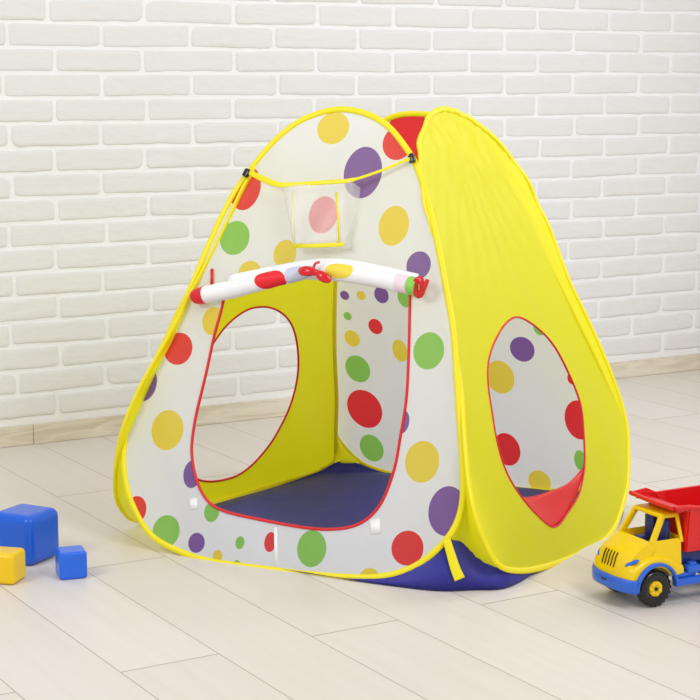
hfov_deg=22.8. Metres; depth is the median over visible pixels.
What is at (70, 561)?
block
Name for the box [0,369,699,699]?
floor
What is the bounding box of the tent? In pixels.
[113,106,630,589]
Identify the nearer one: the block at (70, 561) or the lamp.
the lamp
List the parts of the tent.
panel, rolled door, panel, rolled door, panel, panel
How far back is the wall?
5.55 m
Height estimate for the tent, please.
1.054 m
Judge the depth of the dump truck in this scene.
3.68 m
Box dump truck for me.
[592,485,699,606]
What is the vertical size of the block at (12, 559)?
0.070 m
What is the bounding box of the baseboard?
[0,353,699,447]
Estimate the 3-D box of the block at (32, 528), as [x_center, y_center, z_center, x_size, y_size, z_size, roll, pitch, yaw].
[-0.752,0.427,4.023,0.118,0.118,0.118,4,10,27]
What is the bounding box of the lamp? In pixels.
[625,560,638,566]
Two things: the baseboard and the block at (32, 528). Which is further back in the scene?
the baseboard
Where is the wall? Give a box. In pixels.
[0,0,699,426]
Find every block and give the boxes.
[0,504,58,564]
[0,546,25,584]
[55,545,86,579]

